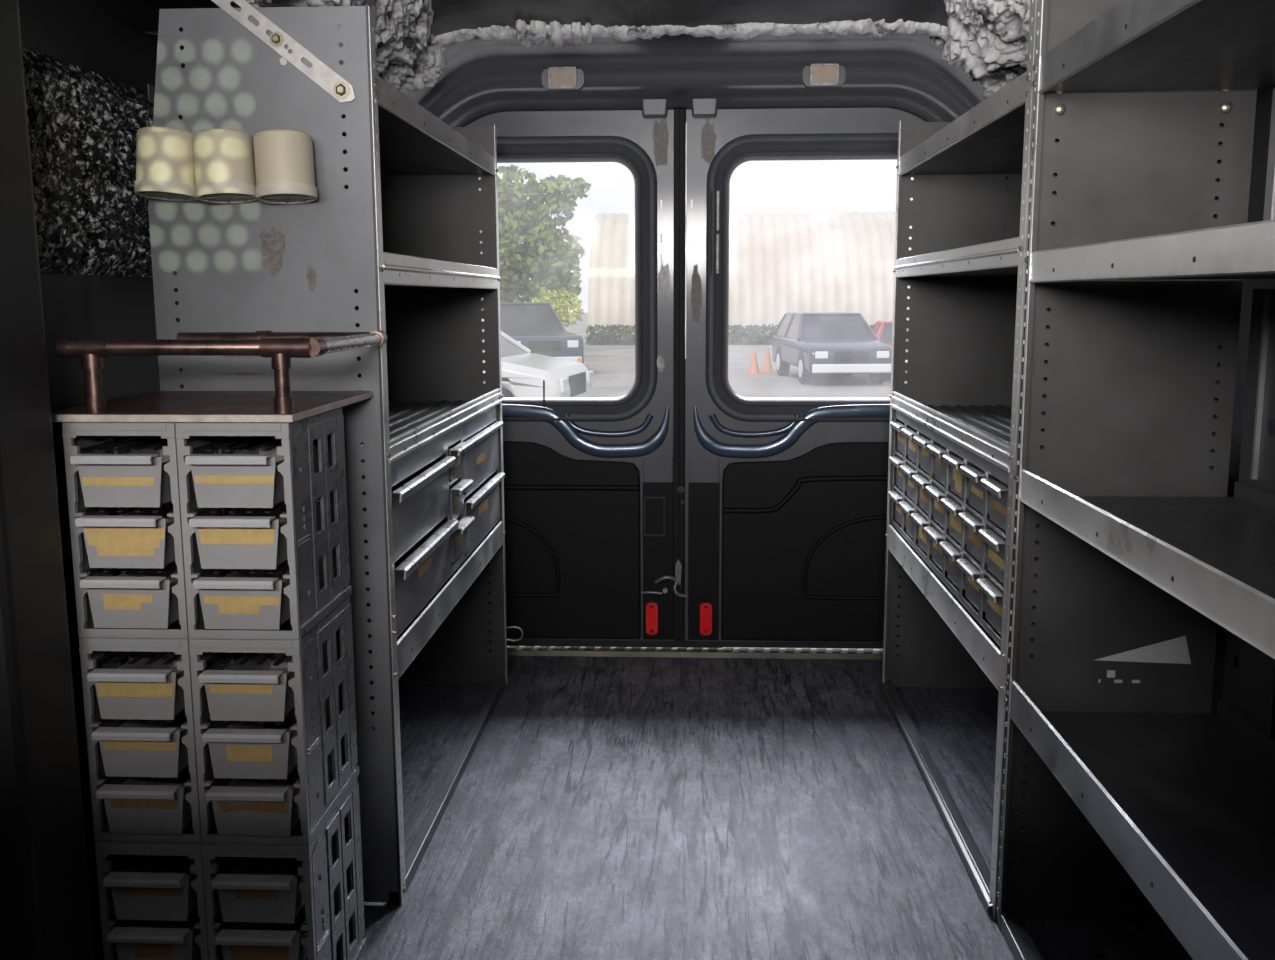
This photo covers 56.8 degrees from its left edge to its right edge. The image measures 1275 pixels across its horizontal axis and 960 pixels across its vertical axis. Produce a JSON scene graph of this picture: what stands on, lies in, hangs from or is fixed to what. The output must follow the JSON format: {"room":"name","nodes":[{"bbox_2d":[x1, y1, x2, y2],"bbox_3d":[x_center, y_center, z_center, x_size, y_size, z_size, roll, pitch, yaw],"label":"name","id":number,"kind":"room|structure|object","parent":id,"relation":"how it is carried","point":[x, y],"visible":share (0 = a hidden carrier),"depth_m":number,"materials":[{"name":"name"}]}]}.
{"room":"vehicle interior","nodes":[
{"label":"vehicle interior","id":0,"kind":"room"},
{"bbox_2d":[142,0,234,8],"bbox_3d":[0.030,-0.851,0.955,2.050,0.310,4.757,0,9,3],"label":"ceiling","id":1,"kind":"structure","parent":0,"point":[160,4],"depth_m":2.30,"materials":[{"name":"black paint"}]},
{"bbox_2d":[145,0,446,93],"bbox_3d":[-0.702,-1.068,2.668,0.373,0.342,1.131,0,9,3],"label":"foam","id":2,"kind":"object","parent":1,"relation":"attached to","point":[404,59],"visible":0.21,"depth_m":2.89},
{"bbox_2d":[930,0,1029,97],"bbox_3d":[0.915,-1.058,2.594,0.376,0.334,1.135,0,9,3],"label":"foam","id":3,"kind":"object","parent":1,"relation":"attached to","point":[988,38],"visible":0.3,"depth_m":2.80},
{"bbox_2d":[18,0,361,959],"bbox_3d":[-0.987,-0.076,1.260,0.050,2.050,5.020,0,9,3],"label":"wall","id":4,"kind":"structure","parent":0,"point":[108,38],"depth_m":2.00,"materials":[{"name":"black"}]},
{"bbox_2d":[0,0,94,959],"bbox_3d":[-0.880,-0.049,1.578,0.135,1.900,0.209,0,9,3],"label":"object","id":5,"kind":"structure","parent":4,"relation":"attached to","point":[45,906],"depth_m":1.58,"materials":[{"name":"black"}]},
{"bbox_2d":[22,45,153,276],"bbox_3d":[-0.909,-0.507,1.919,0.051,0.340,0.620,0,9,3],"label":"insulation","id":6,"kind":"object","parent":4,"relation":"attached to","point":[84,124],"visible":0.7,"depth_m":1.94,"materials":[{"name":"black fabric"}]},
{"bbox_2d":[541,67,584,90],"bbox_3d":[-0.215,-1.161,3.414,0.124,0.063,0.036,0,9,3],"label":"lamp","id":7,"kind":"object","parent":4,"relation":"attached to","point":[552,78],"visible":1,"depth_m":3.40,"materials":[{"name":"grey paint"}]},
{"bbox_2d":[465,99,722,647],"bbox_3d":[-0.193,-0.339,3.701,0.931,1.783,0.114,0,9,3],"label":"door","id":8,"kind":"structure","parent":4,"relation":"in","point":[594,487],"depth_m":3.73,"materials":[{"name":"paint"}]},
{"bbox_2d":[645,601,658,634],"bbox_3d":[0.046,0.443,3.780,0.042,0.112,0.015,0,9,3],"label":"reflector","id":9,"kind":"object","parent":8,"relation":"attached to","point":[652,607],"visible":1,"depth_m":3.77,"materials":[{"name":"red plastic"}]},
{"bbox_2d":[346,33,985,187],"bbox_3d":[0.143,-1.038,3.363,2.010,0.564,0.411,0,9,3],"label":"trim","id":10,"kind":"structure","parent":4,"relation":"attached to","point":[909,73],"depth_m":3.39,"materials":[{"name":"grey paint"}]},
{"bbox_2d":[430,0,948,36],"bbox_3d":[0.118,-1.084,2.840,2.005,0.386,0.710,0,9,3],"label":"ceiling","id":11,"kind":"structure","parent":4,"relation":"attached to","point":[449,15],"depth_m":2.99,"materials":[{"name":"black paint"}]},
{"bbox_2d":[464,107,925,126],"bbox_3d":[0.153,-1.131,3.576,2.005,0.681,0.020,0,9,3],"label":"trim","id":12,"kind":"structure","parent":4,"relation":"attached to","point":[832,107],"depth_m":3.56,"materials":[{"name":"grey paint"}]},
{"bbox_2d":[802,64,845,87],"bbox_3d":[0.534,-1.158,3.379,0.124,0.063,0.036,0,9,3],"label":"lamp","id":13,"kind":"object","parent":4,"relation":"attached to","point":[815,75],"visible":1,"depth_m":3.37,"materials":[{"name":"grey paint"}]},
{"bbox_2d":[359,656,1192,959],"bbox_3d":[0.041,0.961,1.340,2.105,0.030,4.955,0,9,3],"label":"floor","id":14,"kind":"structure","parent":0,"point":[603,808],"depth_m":2.58,"materials":[{"name":"grey wood"}]},
{"bbox_2d":[95,842,237,959],"bbox_3d":[-0.739,0.692,1.940,0.166,0.321,0.305,0,9,3],"label":"module","id":15,"kind":"object","parent":14,"relation":"on","point":[153,907],"visible":0.53,"depth_m":1.81,"materials":[{"name":"grey plastic"}]},
{"bbox_2d":[79,638,244,843],"bbox_3d":[-0.740,0.374,1.891,0.166,0.321,0.305,0,9,3],"label":"module","id":16,"kind":"object","parent":15,"relation":"on","point":[143,774],"visible":0.61,"depth_m":1.77,"materials":[{"name":"grey plastic"}]},
{"bbox_2d":[62,422,235,638],"bbox_3d":[-0.741,0.057,1.841,0.166,0.321,0.305,0,9,3],"label":"module","id":17,"kind":"object","parent":16,"relation":"on","point":[148,599],"visible":0.65,"depth_m":1.72,"materials":[{"name":"grey plastic"}]},
{"bbox_2d":[51,391,371,421],"bbox_3d":[-0.675,-0.120,1.888,0.392,0.012,0.422,0,9,3],"label":"countertop","id":18,"kind":"structure","parent":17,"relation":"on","point":[160,406],"depth_m":1.78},
{"bbox_2d":[56,330,386,413],"bbox_3d":[-0.627,-0.179,1.875,0.377,0.107,0.418,0,9,3],"label":"rail","id":19,"kind":"object","parent":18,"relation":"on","point":[280,347],"visible":1,"depth_m":1.67,"materials":[{"name":"metal"}]},
{"bbox_2d":[202,776,366,959],"bbox_3d":[-0.573,0.693,1.932,0.166,0.321,0.305,0,9,3],"label":"module","id":20,"kind":"object","parent":14,"relation":"on","point":[272,902],"visible":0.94,"depth_m":1.82,"materials":[{"name":"grey plastic"}]},
{"bbox_2d":[189,596,358,845],"bbox_3d":[-0.574,0.375,1.883,0.166,0.321,0.305,0,9,3],"label":"module","id":21,"kind":"object","parent":20,"relation":"on","point":[288,749],"visible":0.98,"depth_m":1.78,"materials":[{"name":"grey plastic"}]},
{"bbox_2d":[175,407,351,639],"bbox_3d":[-0.575,0.058,1.834,0.166,0.321,0.305,0,9,3],"label":"module","id":22,"kind":"object","parent":21,"relation":"on","point":[282,551],"visible":0.94,"depth_m":1.73,"materials":[{"name":"grey plastic"}]},
{"bbox_2d":[147,6,522,904],"bbox_3d":[-0.598,-0.098,2.775,0.452,1.628,1.313,0,9,3],"label":"shelving unit","id":23,"kind":"object","parent":14,"relation":"on","point":[404,233],"visible":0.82,"depth_m":2.12,"materials":[{"name":"grey paint"}]},
{"bbox_2d":[134,127,196,200],"bbox_3d":[-0.798,-0.534,1.998,0.102,0.114,0.108,3,9,21],"label":"plastic cup","id":24,"kind":"object","parent":23,"relation":"attached to","point":[165,170],"visible":0.91,"depth_m":1.96,"materials":[{"name":"beige plastic"}]},
{"bbox_2d":[192,129,256,203],"bbox_3d":[-0.698,-0.530,1.998,0.103,0.115,0.108,-2,9,-8],"label":"plastic cup","id":25,"kind":"object","parent":23,"relation":"attached to","point":[224,165],"visible":0.94,"depth_m":1.96,"materials":[{"name":"beige plastic"}]},
{"bbox_2d":[211,0,354,102],"bbox_3d":[-0.619,-0.755,2.000,0.273,0.222,0.011,0,9,3],"label":"strap","id":26,"kind":"object","parent":23,"relation":"attached to","point":[320,73],"visible":1,"depth_m":2.00,"materials":[{"name":"metal"}]},
{"bbox_2d":[253,129,317,203],"bbox_3d":[-0.594,-0.527,1.990,0.101,0.115,0.107,-2,9,-8],"label":"plastic cup","id":27,"kind":"object","parent":23,"relation":"attached to","point":[284,159],"visible":1,"depth_m":1.95,"materials":[{"name":"beige plastic"}]},
{"bbox_2d":[362,405,504,637],"bbox_3d":[-0.584,0.044,2.801,0.365,0.336,1.260,0,9,3],"label":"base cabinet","id":28,"kind":"object","parent":23,"relation":"in","point":[445,491],"visible":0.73,"depth_m":2.63,"materials":[{"name":"metal"}]},
{"bbox_2d":[879,0,1225,918],"bbox_3d":[0.864,-0.107,2.696,0.375,1.660,1.312,0,9,3],"label":"shelving unit","id":29,"kind":"object","parent":14,"relation":"on","point":[965,280],"visible":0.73,"depth_m":3.25,"materials":[{"name":"grey metal"}]},
{"bbox_2d":[888,409,1008,647],"bbox_3d":[0.859,0.058,2.734,0.351,0.329,1.262,0,9,3],"label":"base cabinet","id":30,"kind":"object","parent":29,"relation":"in","point":[949,502],"visible":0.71,"depth_m":2.60,"materials":[{"name":"metal"}]},
{"bbox_2d":[994,0,1274,959],"bbox_3d":[0.808,0.077,1.378,0.375,1.700,1.352,0,9,3],"label":"shelving unit","id":31,"kind":"object","parent":14,"relation":"on","point":[1143,802],"visible":1,"depth_m":1.97,"materials":[{"name":"grey metal"}]},
{"bbox_2d":[1096,636,1190,663],"bbox_3d":[0.896,0.300,2.091,0.170,0.052,0.001,0,9,3],"label":"sticker","id":32,"kind":"object","parent":31,"relation":"attached to","point":[1175,650],"visible":1,"depth_m":2.09,"materials":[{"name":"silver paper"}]},
{"bbox_2d":[673,99,926,648],"bbox_3d":[0.525,-0.340,3.678,0.827,1.778,0.106,0,9,1],"label":"door","id":33,"kind":"structure","parent":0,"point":[786,498],"depth_m":3.70,"materials":[{"name":"paint"}]},
{"bbox_2d":[699,601,712,635],"bbox_3d":[0.219,0.444,3.772,0.042,0.112,0.015,0,9,3],"label":"reflector","id":34,"kind":"object","parent":33,"relation":"attached to","point":[705,607],"visible":1,"depth_m":3.77,"materials":[{"name":"red plastic"}]},
{"bbox_2d":[1211,86,1274,740],"bbox_3d":[1.065,-0.068,1.165,0.050,2.050,5.020,0,9,3],"label":"wall","id":35,"kind":"structure","parent":0,"point":[1264,96],"depth_m":2.10,"materials":[{"name":"black metal"}]},
{"bbox_2d":[427,18,948,47],"bbox_3d":[0.148,-1.127,3.096,1.726,0.215,0.177,0,9,3],"label":"foam","id":36,"kind":"object","parent":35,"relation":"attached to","point":[538,32],"visible":0.6,"depth_m":3.07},
{"bbox_2d":[489,646,897,659],"bbox_3d":[0.167,0.563,3.851,1.880,0.048,0.155,0,9,3],"label":"trim","id":37,"kind":"structure","parent":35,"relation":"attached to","point":[676,652],"depth_m":3.79,"materials":[{"name":"metal"}]},
{"label":"outside","id":38,"kind":"structure","parent":0,"visible":0},
{"bbox_2d":[502,313,906,397],"bbox_3d":[3.351,-9.220,71.453,120.000,0.100,135.800,0,9,3],"label":"ground","id":39,"kind":"structure","parent":38,"point":[613,366],"depth_m":26.00,"materials":[{"name":"grey asphalt"}]},
{"bbox_2d":[478,164,590,313],"bbox_3d":[-4.663,-7.015,36.623,6.630,6.274,3.335,0,9,3],"label":"leafy tree","id":40,"kind":"object","parent":39,"relation":"on","point":[521,219],"visible":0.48,"depth_m":36.24,"materials":[{"name":"green plant"}]},
{"bbox_2d":[482,319,593,396],"bbox_3d":[-2.911,-1.349,14.714,4.550,1.760,1.880,1,9,11],"label":"car","id":41,"kind":"object","parent":39,"relation":"on","point":[523,372],"visible":0.18,"depth_m":13.87,"materials":[{"name":"grey metal"}]},
{"bbox_2d":[569,372,585,396],"bbox_3d":[-0.727,-1.163,14.327,0.035,0.244,0.740,1,9,11],"label":"grille","id":42,"kind":"object","parent":41,"relation":"attached to","point":[577,380],"depth_m":14.29,"materials":[{"name":"black"}]},
{"bbox_2d":[500,302,583,363],"bbox_3d":[-2.839,-3.509,28.944,1.880,1.670,5.050,-3,9,-17],"label":"pickup truck","id":43,"kind":"object","parent":39,"relation":"on","point":[535,325],"visible":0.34,"depth_m":28.11,"materials":[{"name":"blue"}]},
{"bbox_2d":[528,341,560,350],"bbox_3d":[-2.102,-3.026,26.630,0.740,0.231,0.035,-3,9,-17],"label":"grille","id":44,"kind":"object","parent":43,"relation":"attached to","point":[532,345],"depth_m":26.61,"materials":[{"name":"black"}]},
{"bbox_2d":[531,289,584,328],"bbox_3d":[-2.618,-4.767,33.821,2.230,1.388,1.268,0,9,3],"label":"flowering shrub","id":45,"kind":"object","parent":39,"relation":"on","point":[565,314],"visible":0.37,"depth_m":33.73,"materials":[{"name":"green plant"}]},
{"bbox_2d":[585,323,874,344],"bbox_3d":[8.082,-5.471,44.556,20.200,0.949,1.036,0,9,3],"label":"weeds","id":46,"kind":"object","parent":39,"relation":"on","point":[738,337],"visible":0.16,"depth_m":44.66,"materials":[{"name":"plant"}]},
{"bbox_2d":[587,211,911,343],"bbox_3d":[10.324,-8.717,50.259,24.100,5.350,10.850,0,9,3],"label":"building","id":47,"kind":"structure","parent":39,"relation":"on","point":[779,263],"depth_m":46.19,"materials":[{"name":"metal"}]},
{"bbox_2d":[747,351,760,374],"bbox_3d":[2.699,-2.713,27.311,0.320,0.560,0.320,0,9,3],"label":"traffic cone","id":48,"kind":"object","parent":39,"relation":"on","point":[754,369],"visible":1,"depth_m":27.24,"materials":[{"name":"orange plastic"}]},
{"bbox_2d":[760,349,774,371],"bbox_3d":[3.130,-2.880,28.379,0.320,0.560,0.320,0,9,3],"label":"traffic cone","id":49,"kind":"object","parent":39,"relation":"on","point":[767,366],"visible":1,"depth_m":28.31,"materials":[{"name":"orange plastic"}]},
{"bbox_2d":[772,312,891,383],"bbox_3d":[4.158,-2.908,25.668,1.750,1.440,4.450,-1,9,-3],"label":"car","id":50,"kind":"object","parent":39,"relation":"on","point":[844,343],"visible":0.99,"depth_m":24.64,"materials":[{"name":"grey"}]},
{"bbox_2d":[835,351,869,360],"bbox_3d":[4.285,-2.468,23.541,0.688,0.199,0.035,-1,9,-3],"label":"grille","id":51,"kind":"object","parent":50,"relation":"attached to","point":[839,355],"depth_m":23.52,"materials":[{"name":"black"}]},
{"bbox_2d":[872,320,908,376],"bbox_3d":[6.271,-3.021,27.070,1.730,1.220,4.350,1,9,8],"label":"car","id":52,"kind":"object","parent":39,"relation":"on","point":[882,329],"visible":0.06,"depth_m":26.67,"materials":[{"name":"red metal"}]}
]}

